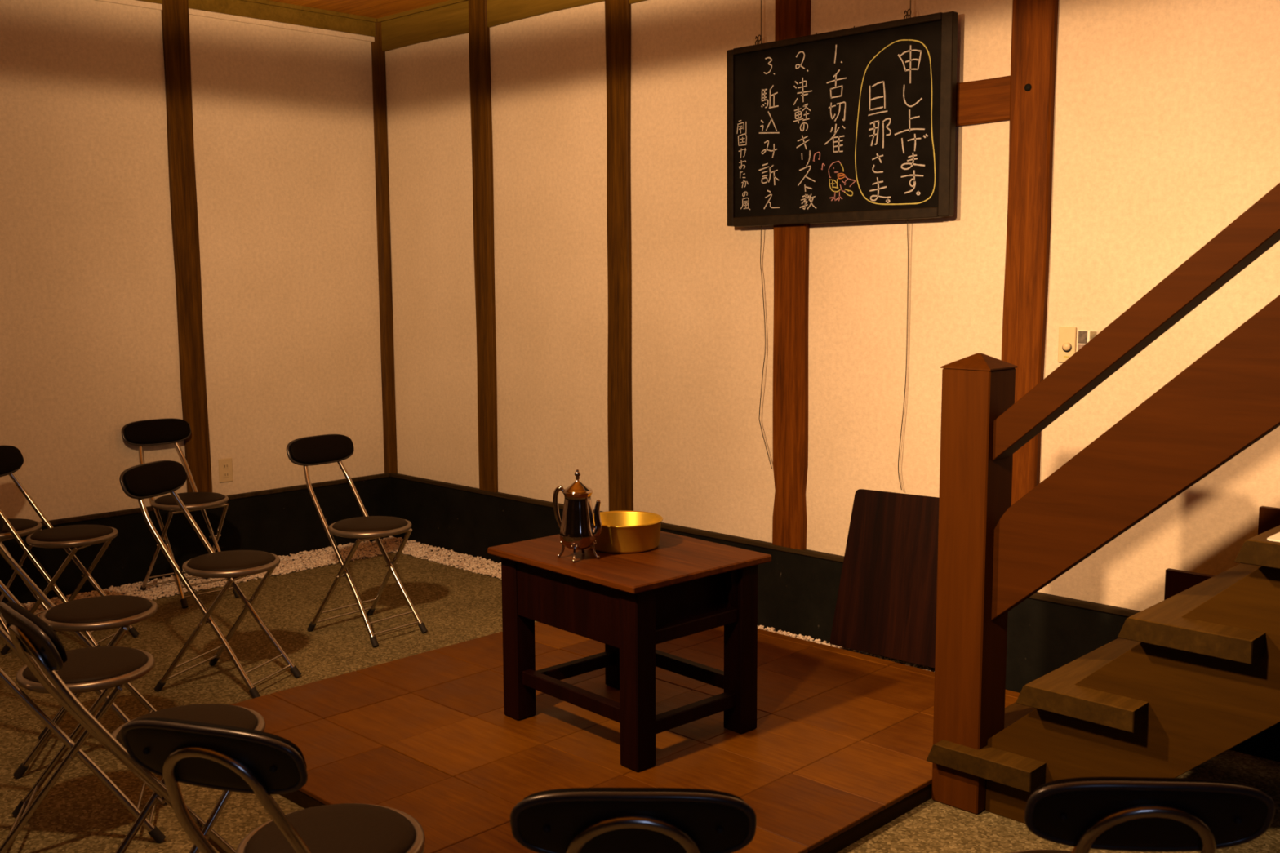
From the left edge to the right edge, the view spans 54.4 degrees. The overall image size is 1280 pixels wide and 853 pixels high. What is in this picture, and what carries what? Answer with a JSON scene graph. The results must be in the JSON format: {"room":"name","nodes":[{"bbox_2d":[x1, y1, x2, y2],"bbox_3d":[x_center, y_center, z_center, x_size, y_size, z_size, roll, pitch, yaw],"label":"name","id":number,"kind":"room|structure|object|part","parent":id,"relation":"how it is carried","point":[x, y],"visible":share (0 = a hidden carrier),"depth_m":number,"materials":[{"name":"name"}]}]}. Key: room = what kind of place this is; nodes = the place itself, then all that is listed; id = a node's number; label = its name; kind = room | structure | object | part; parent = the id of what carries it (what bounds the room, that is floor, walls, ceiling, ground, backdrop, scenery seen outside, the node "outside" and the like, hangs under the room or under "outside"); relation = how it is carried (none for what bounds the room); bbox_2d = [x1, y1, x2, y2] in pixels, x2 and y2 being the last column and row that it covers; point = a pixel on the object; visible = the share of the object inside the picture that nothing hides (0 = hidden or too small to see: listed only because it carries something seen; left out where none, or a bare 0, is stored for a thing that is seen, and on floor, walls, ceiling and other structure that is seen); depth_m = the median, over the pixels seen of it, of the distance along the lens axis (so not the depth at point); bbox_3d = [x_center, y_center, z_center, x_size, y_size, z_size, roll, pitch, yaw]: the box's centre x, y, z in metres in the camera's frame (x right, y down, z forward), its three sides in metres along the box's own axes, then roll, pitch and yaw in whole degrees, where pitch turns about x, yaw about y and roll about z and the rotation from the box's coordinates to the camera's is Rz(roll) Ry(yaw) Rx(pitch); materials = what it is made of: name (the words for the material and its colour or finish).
{"room":"small performance room","nodes":[
{"label":"small performance room","id":0,"kind":"room"},
{"bbox_2d":[0,0,384,521],"bbox_3d":[-3.567,-0.507,4.808,0.150,2.860,6.350,7,10,44],"label":"wall","id":1,"kind":"structure","parent":0,"point":[283,118],"depth_m":6.01,"materials":[{"name":"beige paint"}]},
{"bbox_2d":[160,0,212,492],"bbox_3d":[-2.203,-0.863,6.057,0.022,2.474,0.134,7,10,44],"label":"pillar","id":2,"kind":"structure","parent":1,"relation":"attached to","point":[175,13],"depth_m":6.04,"materials":[{"name":"brown wood"}]},
{"bbox_2d":[0,476,392,604],"bbox_3d":[-3.552,0.745,4.848,0.022,0.365,6.200,7,10,44],"label":"baseboard","id":3,"kind":"structure","parent":1,"relation":"attached to","point":[283,523],"depth_m":6.22,"materials":[{"name":"black wood"}]},
{"bbox_2d":[39,473,390,526],"bbox_3d":[-3.560,0.555,4.810,0.032,0.021,6.168,7,10,44],"label":"trim","id":4,"kind":"structure","parent":1,"relation":"attached to","point":[97,516],"depth_m":6.37,"materials":[{"name":"brown wood"}]},
{"bbox_2d":[218,457,232,483],"bbox_3d":[-2.095,0.222,6.305,0.010,0.120,0.072,7,10,44],"label":"wall outlet","id":5,"kind":"object","parent":1,"relation":"attached to","point":[225,467],"visible":1,"depth_m":6.30,"materials":[{"name":"beige plastic"}]},
{"bbox_2d":[222,462,228,469],"bbox_3d":[-2.093,0.200,6.300,0.002,0.028,0.028,7,10,44],"label":"socket","id":6,"kind":"object","parent":5,"relation":"attached to","point":[225,465],"depth_m":6.30,"materials":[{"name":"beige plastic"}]},
{"bbox_2d":[223,471,229,477],"bbox_3d":[-2.093,0.244,6.306,0.002,0.028,0.028,7,10,44],"label":"socket","id":7,"kind":"object","parent":5,"relation":"attached to","point":[226,474],"depth_m":6.30,"materials":[{"name":"beige plastic"}]},
{"bbox_2d":[96,0,374,41],"bbox_3d":[-3.580,-1.804,4.523,0.012,0.027,6.165,7,10,44],"label":"trim","id":8,"kind":"structure","parent":1,"relation":"attached to","point":[131,2],"depth_m":6.21,"materials":[{"name":"beige paint"}]},
{"bbox_2d":[138,0,376,36],"bbox_3d":[-3.573,-1.864,4.512,0.028,0.095,6.170,7,10,44],"label":"beam","id":9,"kind":"structure","parent":1,"relation":"attached to","point":[267,10],"depth_m":6.34,"materials":[{"name":"brown wood"}]},
{"bbox_2d":[270,0,448,18],"bbox_3d":[-0.705,-1.628,1.861,8.150,0.060,6.350,7,10,44],"label":"ceiling","id":10,"kind":"structure","parent":0,"point":[376,9],"depth_m":6.37,"materials":[{"name":"brown wood"}]},
{"bbox_2d":[0,542,1279,852],"bbox_3d":[-0.690,1.300,2.224,8.150,0.120,6.350,7,10,44],"label":"floor","id":11,"kind":"structure","parent":0,"point":[79,814],"depth_m":4.53,"materials":[{"name":"grey carpet"}]},
{"bbox_2d":[0,518,48,635],"bbox_3d":[-2.752,0.475,5.203,0.546,0.811,0.341,2,7,15],"label":"folding chair","id":12,"kind":"object","parent":11,"relation":"on","point":[24,527],"visible":0.6,"depth_m":5.19,"materials":[{"name":"metal"}]},
{"bbox_2d":[0,518,37,533],"bbox_3d":[-2.670,0.414,5.173,0.305,0.020,0.305,2,7,15],"label":"cushion","id":13,"kind":"object","parent":12,"relation":"on","point":[21,526],"depth_m":5.15,"materials":[{"name":"black leather"}]},
{"bbox_2d":[0,444,139,654],"bbox_3d":[-2.378,0.492,5.056,0.546,0.811,0.341,1,7,8],"label":"folding chair","id":14,"kind":"object","parent":11,"relation":"on","point":[11,460],"visible":0.87,"depth_m":5.00,"materials":[{"name":"metal"}]},
{"bbox_3d":[-2.608,0.141,5.045,0.059,0.110,0.315,1,7,8],"label":"backrest","id":15,"kind":"part","parent":14,"relation":"part of","materials":[{"name":"black leather"}]},
{"bbox_3d":[-2.376,0.688,4.934,0.333,0.431,0.019,0,7,4],"label":"leg","id":16,"kind":"part","parent":14,"relation":"part of","materials":[{"name":"metal"}]},
{"bbox_2d":[31,524,113,542],"bbox_3d":[-2.294,0.429,5.037,0.305,0.020,0.305,1,7,8],"label":"cushion","id":17,"kind":"object","parent":14,"relation":"on","point":[73,533],"depth_m":4.98,"materials":[{"name":"black leather"}]},
{"bbox_3d":[-2.336,0.653,5.217,0.332,0.431,0.018,1,7,12],"label":"leg","id":18,"kind":"part","parent":14,"relation":"part of","materials":[{"name":"metal"}]},
{"bbox_2d":[0,514,157,778],"bbox_3d":[-1.771,0.634,3.880,0.546,0.811,0.341,-2,7,-13],"label":"folding chair","id":19,"kind":"object","parent":11,"relation":"on","point":[77,616],"visible":0.8,"depth_m":3.83,"materials":[{"name":"leather"}]},
{"bbox_3d":[-1.997,0.294,3.785,0.059,0.110,0.315,-2,7,-13],"label":"backrest","id":20,"kind":"part","parent":19,"relation":"part of","materials":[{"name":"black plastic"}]},
{"bbox_3d":[-1.717,0.830,3.768,0.332,0.431,0.042,-2,7,-13],"label":"leg","id":21,"kind":"part","parent":19,"relation":"part of","materials":[{"name":"metal"}]},
{"bbox_3d":[-1.774,0.646,3.881,0.537,0.769,0.275,-2,7,-13],"label":"frame","id":22,"kind":"part","parent":19,"relation":"part of","materials":[{"name":"metal"}]},
{"bbox_3d":[-1.782,0.795,4.046,0.332,0.431,0.018,-1,7,-9],"label":"leg","id":23,"kind":"part","parent":19,"relation":"part of","materials":[{"name":"metal"}]},
{"bbox_2d":[45,595,151,623],"bbox_3d":[-1.689,0.568,3.892,0.305,0.020,0.305,-2,7,-13],"label":"cushion","id":24,"kind":"object","parent":19,"relation":"on","point":[112,609],"depth_m":3.84,"materials":[{"name":"black leather"}]},
{"bbox_2d":[0,626,166,852],"bbox_3d":[-1.564,0.703,3.322,0.546,0.811,0.341,-2,7,-16],"label":"folding chair","id":25,"kind":"object","parent":11,"relation":"on","point":[87,669],"visible":0.72,"depth_m":3.26,"materials":[{"name":"metal"}]},
{"bbox_3d":[-1.582,0.864,3.487,0.332,0.431,0.018,-2,7,-12],"label":"leg","id":26,"kind":"part","parent":25,"relation":"part of","materials":[{"name":"metal"}]},
{"bbox_2d":[23,646,147,684],"bbox_3d":[-1.482,0.636,3.337,0.305,0.020,0.305,-2,7,-16],"label":"cushion","id":27,"kind":"object","parent":25,"relation":"on","point":[97,664],"depth_m":3.29,"materials":[{"name":"black leather"}]},
{"bbox_2d":[0,601,265,852],"bbox_3d":[-1.103,0.763,2.820,0.546,0.811,0.341,-7,9,-41],"label":"folding chair","id":28,"kind":"object","parent":11,"relation":"on","point":[32,637],"visible":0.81,"depth_m":2.73,"materials":[{"name":"metal"}]},
{"bbox_3d":[-1.277,0.434,2.625,0.059,0.110,0.315,-7,9,-41],"label":"backrest","id":29,"kind":"part","parent":28,"relation":"part of","materials":[{"name":"black plastic"}]},
{"bbox_2d":[116,703,257,746],"bbox_3d":[-1.040,0.692,2.868,0.305,0.020,0.305,-7,9,-41],"label":"cushion","id":30,"kind":"object","parent":28,"relation":"on","point":[214,713],"depth_m":2.92,"materials":[{"name":"black leather"}]},
{"bbox_2d":[121,417,239,608],"bbox_3d":[-2.153,0.391,5.864,0.341,0.811,0.546,-7,10,-44],"label":"folding chair","id":31,"kind":"object","parent":11,"relation":"on","point":[141,433],"visible":0.93,"depth_m":5.88,"materials":[{"name":"metal"}]},
{"bbox_3d":[-2.316,0.024,5.984,0.315,0.110,0.059,-7,10,-44],"label":"backrest","id":32,"kind":"part","parent":31,"relation":"part of","materials":[{"name":"black leather"}]},
{"bbox_3d":[-2.155,0.401,5.868,0.275,0.769,0.537,-7,10,-44],"label":"frame","id":33,"kind":"part","parent":31,"relation":"part of","materials":[{"name":"metal"}]},
{"bbox_2d":[155,492,224,505],"bbox_3d":[-2.093,0.334,5.796,0.305,0.020,0.305,-7,10,-44],"label":"cushion","id":34,"kind":"object","parent":31,"relation":"on","point":[187,498],"depth_m":5.74,"materials":[{"name":"black leather"}]},
{"bbox_2d":[119,460,301,698],"bbox_3d":[-1.569,0.547,4.577,0.546,0.811,0.341,2,7,18],"label":"folding chair","id":35,"kind":"object","parent":11,"relation":"on","point":[155,478],"visible":1,"depth_m":4.51,"materials":[{"name":"metal"}]},
{"bbox_3d":[-1.790,0.192,4.605,0.059,0.110,0.315,2,7,18],"label":"backrest","id":36,"kind":"part","parent":35,"relation":"part of","materials":[{"name":"black leather"}]},
{"bbox_3d":[-1.593,0.744,4.457,0.333,0.431,0.019,1,7,14],"label":"leg","id":37,"kind":"part","parent":35,"relation":"part of","materials":[{"name":"metal"}]},
{"bbox_2d":[186,550,275,571],"bbox_3d":[-1.489,0.486,4.543,0.305,0.020,0.305,2,7,18],"label":"cushion","id":38,"kind":"object","parent":35,"relation":"on","point":[233,560],"depth_m":4.49,"materials":[{"name":"black leather"}]},
{"bbox_2d":[120,717,425,852],"bbox_3d":[-0.595,0.834,2.224,0.341,0.811,0.546,2,7,18],"label":"folding chair","id":39,"kind":"object","parent":11,"relation":"on","point":[262,764],"visible":1,"depth_m":1.98,"materials":[{"name":"metal"}]},
{"bbox_3d":[-0.669,0.513,1.964,0.315,0.110,0.059,2,7,18],"label":"backrest","id":40,"kind":"part","parent":39,"relation":"part of","materials":[{"name":"black plastic"}]},
{"bbox_3d":[-0.596,0.845,2.222,0.275,0.769,0.537,2,7,18],"label":"frame","id":41,"kind":"part","parent":39,"relation":"part of","materials":[{"name":"metal"}]},
{"bbox_2d":[244,803,415,852],"bbox_3d":[-0.569,0.760,2.296,0.305,0.020,0.305,2,7,18],"label":"cushion","id":42,"kind":"object","parent":39,"relation":"on","point":[346,828],"depth_m":2.31,"materials":[{"name":"black leather"}]},
{"bbox_2d":[286,434,427,647],"bbox_3d":[-1.188,0.462,5.251,0.546,0.811,0.341,6,9,40],"label":"folding chair","id":43,"kind":"object","parent":11,"relation":"on","point":[317,450],"visible":1,"depth_m":5.24,"materials":[{"name":"black leather"}]},
{"bbox_3d":[-1.366,0.097,5.354,0.059,0.110,0.315,6,9,40],"label":"backrest","id":44,"kind":"part","parent":43,"relation":"part of","materials":[{"name":"black leather"}]},
{"bbox_2d":[333,515,407,532],"bbox_3d":[-1.123,0.404,5.189,0.305,0.020,0.305,6,9,40],"label":"seat","id":45,"kind":"object","parent":43,"relation":"on","point":[365,523],"depth_m":5.13,"materials":[{"name":"black leather"}]},
{"bbox_2d":[0,536,934,671],"bbox_3d":[-1.064,0.909,4.734,3.742,0.039,2.892,7,10,44],"label":"pebbles","id":46,"kind":"object","parent":11,"relation":"on","point":[417,549],"visible":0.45,"depth_m":6.35,"materials":[{"name":"gravel"}]},
{"bbox_2d":[829,488,938,668],"bbox_3d":[0.960,0.556,4.660,0.519,0.615,0.107,6,9,42],"label":"leaning board","id":47,"kind":"object","parent":46,"relation":"on","point":[886,605],"visible":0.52,"depth_m":4.67,"materials":[{"name":"red wood"}]},
{"bbox_2d":[229,622,1019,852],"bbox_3d":[-0.048,0.971,4.114,2.043,0.061,2.123,7,10,44],"label":"wooden platform","id":48,"kind":"object","parent":11,"relation":"on","point":[839,748],"visible":0.52,"depth_m":3.86,"materials":[{"name":"brown wood"}]},
{"bbox_2d":[487,530,771,772],"bbox_3d":[-0.039,0.673,3.983,0.584,0.562,0.704,-7,10,-42],"label":"table","id":49,"kind":"object","parent":48,"relation":"on","point":[632,603],"visible":0.92,"depth_m":3.83,"materials":[{"name":"brown wood"}]},
{"bbox_3d":[-0.394,0.678,4.049,0.078,0.540,0.078,-7,10,-42],"label":"leg","id":50,"kind":"part","parent":49,"relation":"part of","materials":[{"name":"brown wood"}]},
{"bbox_2d":[552,468,601,562],"bbox_3d":[-0.192,0.268,3.835,0.121,0.279,0.115,-4,8,-26],"label":"coffee pot","id":51,"kind":"object","parent":49,"relation":"on","point":[580,529],"visible":1,"depth_m":3.80,"materials":[{"name":"silver metal"}]},
{"bbox_3d":[-0.249,0.248,3.850,0.041,0.136,0.016,2,7,16],"label":"handle","id":52,"kind":"part","parent":51,"relation":"part of","materials":[{"name":"silver metal"}]},
{"bbox_3d":[-0.191,0.179,3.824,0.089,0.039,0.089,2,7,16],"label":"lid","id":53,"kind":"part","parent":51,"relation":"part of","materials":[{"name":"silver metal"}]},
{"bbox_3d":[-0.135,0.284,3.821,0.037,0.122,0.028,2,7,16],"label":"spout","id":54,"kind":"part","parent":51,"relation":"part of","materials":[{"name":"silver metal"}]},
{"bbox_3d":[-0.070,0.640,4.342,0.078,0.540,0.078,-7,10,-42],"label":"leg","id":55,"kind":"part","parent":49,"relation":"part of","materials":[{"name":"brown wood"}]},
{"bbox_2d":[590,511,662,553],"bbox_3d":[-0.054,0.340,4.012,0.257,0.092,0.257,7,10,44],"label":"metal basin","id":56,"kind":"object","parent":49,"relation":"on","point":[622,531],"visible":0.91,"depth_m":3.92,"materials":[{"name":"gold metal"}]},
{"bbox_3d":[-0.007,0.728,3.628,0.078,0.540,0.078,-7,10,-42],"label":"leg","id":57,"kind":"part","parent":49,"relation":"part of","materials":[{"name":"brown wood"}]},
{"bbox_3d":[0.134,0.528,3.774,0.360,0.179,0.013,-7,10,-42],"label":"panel","id":58,"kind":"part","parent":49,"relation":"part of","materials":[{"name":"brown wood"}]},
{"bbox_3d":[0.160,0.599,3.755,0.360,0.042,0.038,-7,10,-42],"label":"rail","id":59,"kind":"part","parent":49,"relation":"part of","materials":[{"name":"brown wood"}]},
{"bbox_3d":[0.317,0.690,3.921,0.078,0.540,0.078,-7,10,-42],"label":"leg","id":60,"kind":"part","parent":49,"relation":"part of","materials":[{"name":"brown wood"}]},
{"bbox_2d":[510,787,756,852],"bbox_3d":[-0.003,0.861,1.985,0.341,0.811,0.546,0,7,1],"label":"folding chair","id":61,"kind":"object","parent":11,"relation":"on","point":[575,820],"visible":1,"depth_m":1.69,"materials":[{"name":"metal"}]},
{"bbox_3d":[-0.003,0.872,1.983,0.275,0.769,0.537,0,7,1],"label":"frame","id":62,"kind":"part","parent":61,"relation":"part of","materials":[{"name":"metal"}]},
{"bbox_3d":[-0.009,0.541,1.713,0.315,0.110,0.059,0,7,1],"label":"backrest","id":63,"kind":"part","parent":61,"relation":"part of","materials":[{"name":"black leather"}]},
{"bbox_2d":[926,182,1279,823],"bbox_3d":[1.912,-0.257,2.915,2.223,2.772,0.936,7,10,44],"label":"staircase","id":64,"kind":"structure","parent":11,"relation":"on","point":[1188,677],"depth_m":3.17,"materials":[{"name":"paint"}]},
{"bbox_3d":[0.929,0.453,3.478,0.145,1.235,0.145,7,10,44],"label":"newel post","id":65,"kind":"part","parent":64,"relation":"part of","materials":[{"name":"paint"}]},
{"bbox_3d":[1.664,-0.716,2.604,1.928,1.784,0.090,7,10,44],"label":"handrail","id":66,"kind":"part","parent":64,"relation":"part of","materials":[{"name":"paint"}]},
{"bbox_3d":[2.309,-0.055,3.192,1.844,1.628,0.025,7,10,44],"label":"stepped skirting","id":67,"kind":"part","parent":64,"relation":"part of","materials":[{"name":"paint"}]},
{"bbox_2d":[1266,532,1279,542],"bbox_3d":[1.548,0.258,2.810,0.210,0.004,0.148,7,10,44],"label":"leaflet","id":68,"kind":"object","parent":64,"relation":"on","point":[1276,537],"visible":1,"depth_m":2.83,"materials":[{"name":"white paper"}]},
{"bbox_2d":[1011,777,1275,852],"bbox_3d":[0.722,0.854,2.009,0.341,0.811,0.546,0,7,4],"label":"folding chair","id":69,"kind":"object","parent":11,"relation":"on","point":[1085,814],"visible":1,"depth_m":1.72,"materials":[{"name":"metal"}]},
{"bbox_2d":[1018,849,1071,852],"bbox_3d":[0.727,0.780,2.085,0.305,0.020,0.305,0,7,4],"label":"cushion","id":70,"kind":"object","parent":69,"relation":"on","point":[1032,851],"depth_m":2.22,"materials":[{"name":"black leather"}]},
{"bbox_3d":[0.722,0.865,2.007,0.275,0.769,0.537,0,7,4],"label":"frame","id":71,"kind":"part","parent":69,"relation":"part of","materials":[{"name":"metal"}]},
{"bbox_3d":[0.706,0.534,1.738,0.315,0.110,0.059,0,7,4],"label":"backrest","id":72,"kind":"part","parent":69,"relation":"part of","materials":[{"name":"black leather"}]},
{"bbox_2d":[385,0,1279,611],"bbox_3d":[1.516,-0.457,4.195,8.000,2.860,0.150,7,10,44],"label":"wall","id":73,"kind":"structure","parent":0,"point":[1166,113],"depth_m":5.04,"materials":[{"name":"beige paint"}]},
{"bbox_2d":[371,18,397,473],"bbox_3d":[-1.405,-0.966,6.848,0.055,2.474,0.050,7,10,44],"label":"trim","id":74,"kind":"structure","parent":73,"relation":"attached to","point":[378,55],"depth_m":6.85,"materials":[{"name":"brown wood"}]},
{"bbox_2d":[377,0,468,51],"bbox_3d":[-1.120,-2.075,6.443,0.782,0.174,0.026,7,10,44],"label":"beam","id":75,"kind":"structure","parent":73,"relation":"attached to","point":[449,18],"depth_m":6.43,"materials":[{"name":"brown wood"}]},
{"bbox_2d":[468,0,497,492],"bbox_3d":[-0.787,-0.897,6.272,0.150,2.474,0.022,7,10,44],"label":"pillar","id":76,"kind":"structure","parent":73,"relation":"attached to","point":[478,30],"depth_m":6.25,"materials":[{"name":"brown wood"}]},
{"bbox_2d":[486,0,604,27],"bbox_3d":[-0.449,-2.002,5.795,0.838,0.168,0.026,7,10,44],"label":"beam","id":77,"kind":"structure","parent":73,"relation":"attached to","point":[499,11],"depth_m":5.91,"materials":[{"name":"brown wood"}]},
{"bbox_2d":[604,0,633,511],"bbox_3d":[-0.095,-0.818,5.604,0.150,2.474,0.022,7,10,44],"label":"pillar","id":78,"kind":"structure","parent":73,"relation":"attached to","point":[617,12],"depth_m":5.59,"materials":[{"name":"brown wood"}]},
{"bbox_2d":[628,0,646,4],"bbox_3d":[0.603,-1.865,4.783,1.835,0.200,0.026,7,10,44],"label":"beam","id":79,"kind":"structure","parent":73,"relation":"attached to","point":[631,2],"depth_m":5.40,"materials":[{"name":"brown wood"}]},
{"bbox_2d":[390,473,1140,617],"bbox_3d":[1.458,0.598,4.260,8.000,0.021,0.032,7,10,44],"label":"trim","id":80,"kind":"structure","parent":73,"relation":"attached to","point":[1122,611],"depth_m":5.21,"materials":[{"name":"brown wood"}]},
{"bbox_2d":[772,0,810,550],"bbox_3d":[0.598,-0.738,4.931,0.169,2.474,0.030,7,10,44],"label":"pillar","id":81,"kind":"structure","parent":73,"relation":"attached to","point":[793,17],"depth_m":4.97,"materials":[{"name":"brown wood"}]},
{"bbox_2d":[391,476,1279,762],"bbox_3d":[1.470,0.790,4.280,7.978,0.365,0.022,7,10,44],"label":"baseboard","id":82,"kind":"structure","parent":73,"relation":"attached to","point":[797,593],"depth_m":5.08,"materials":[{"name":"black wood"}]},
{"bbox_2d":[727,8,957,226],"bbox_3d":[0.729,-1.143,4.698,1.024,0.744,0.036,7,10,44],"label":"blackboard","id":83,"kind":"object","parent":73,"relation":"attached to","point":[855,123],"visible":1,"depth_m":4.66,"materials":[{"name":"black wood"}]},
{"bbox_2d":[759,0,772,468],"bbox_3d":[0.508,-0.882,4.986,0.074,2.121,0.018,7,10,44],"label":"wire","id":84,"kind":"object","parent":83,"relation":"hanging from","point":[761,0],"visible":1,"depth_m":5.06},
{"bbox_2d":[897,0,911,489],"bbox_3d":[0.971,-0.822,4.542,0.025,2.136,0.019,7,10,44],"label":"wire","id":85,"kind":"object","parent":83,"relation":"hanging from","point":[910,0],"visible":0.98,"depth_m":4.61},
{"bbox_2d":[955,75,1010,126],"bbox_3d":[0.959,-1.155,4.529,0.855,0.159,0.022,7,10,44],"label":"trim","id":86,"kind":"structure","parent":73,"relation":"attached to","point":[984,100],"depth_m":4.30,"materials":[{"name":"brown wood"}]},
{"bbox_2d":[1001,0,1058,505],"bbox_3d":[1.314,-0.656,4.238,0.160,2.474,0.034,7,10,44],"label":"pillar","id":87,"kind":"structure","parent":73,"relation":"attached to","point":[1034,22],"depth_m":4.21,"materials":[{"name":"brown wood"}]},
{"bbox_2d":[1057,326,1076,362],"bbox_3d":[1.431,-0.274,4.183,0.060,0.120,0.019,7,10,44],"label":"wall switch","id":88,"kind":"object","parent":73,"relation":"attached to","point":[1067,335],"visible":0.96,"depth_m":4.18,"materials":[{"name":"beige plastic"}]},
{"bbox_3d":[1.430,-0.268,4.179,0.028,0.028,0.011,7,10,44],"label":"knob","id":89,"kind":"part","parent":88,"relation":"part of","materials":[{"name":"beige plastic"}]},
{"bbox_2d":[1076,330,1097,351],"bbox_3d":[1.486,-0.269,4.140,0.068,0.100,0.004,7,10,44],"label":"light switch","id":90,"kind":"object","parent":73,"relation":"attached to","point":[1084,337],"visible":0.5,"depth_m":4.14,"materials":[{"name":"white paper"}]},
{"bbox_2d":[1077,344,1084,351],"bbox_3d":[1.485,-0.246,4.142,0.064,0.051,0.001,7,10,44],"label":"picture","id":91,"kind":"object","parent":90,"relation":"attached to","point":[1079,346],"depth_m":4.16},
{"bbox_2d":[1077,330,1087,343],"bbox_3d":[1.473,-0.297,4.147,0.032,0.042,0.001,7,10,44],"label":"picture","id":92,"kind":"object","parent":90,"relation":"on","point":[1082,335],"depth_m":4.15},
{"bbox_2d":[1089,331,1097,340],"bbox_3d":[1.499,-0.294,4.122,0.024,0.042,0.001,7,10,44],"label":"picture","id":93,"kind":"object","parent":90,"relation":"on","point":[1092,334],"depth_m":4.12}
]}

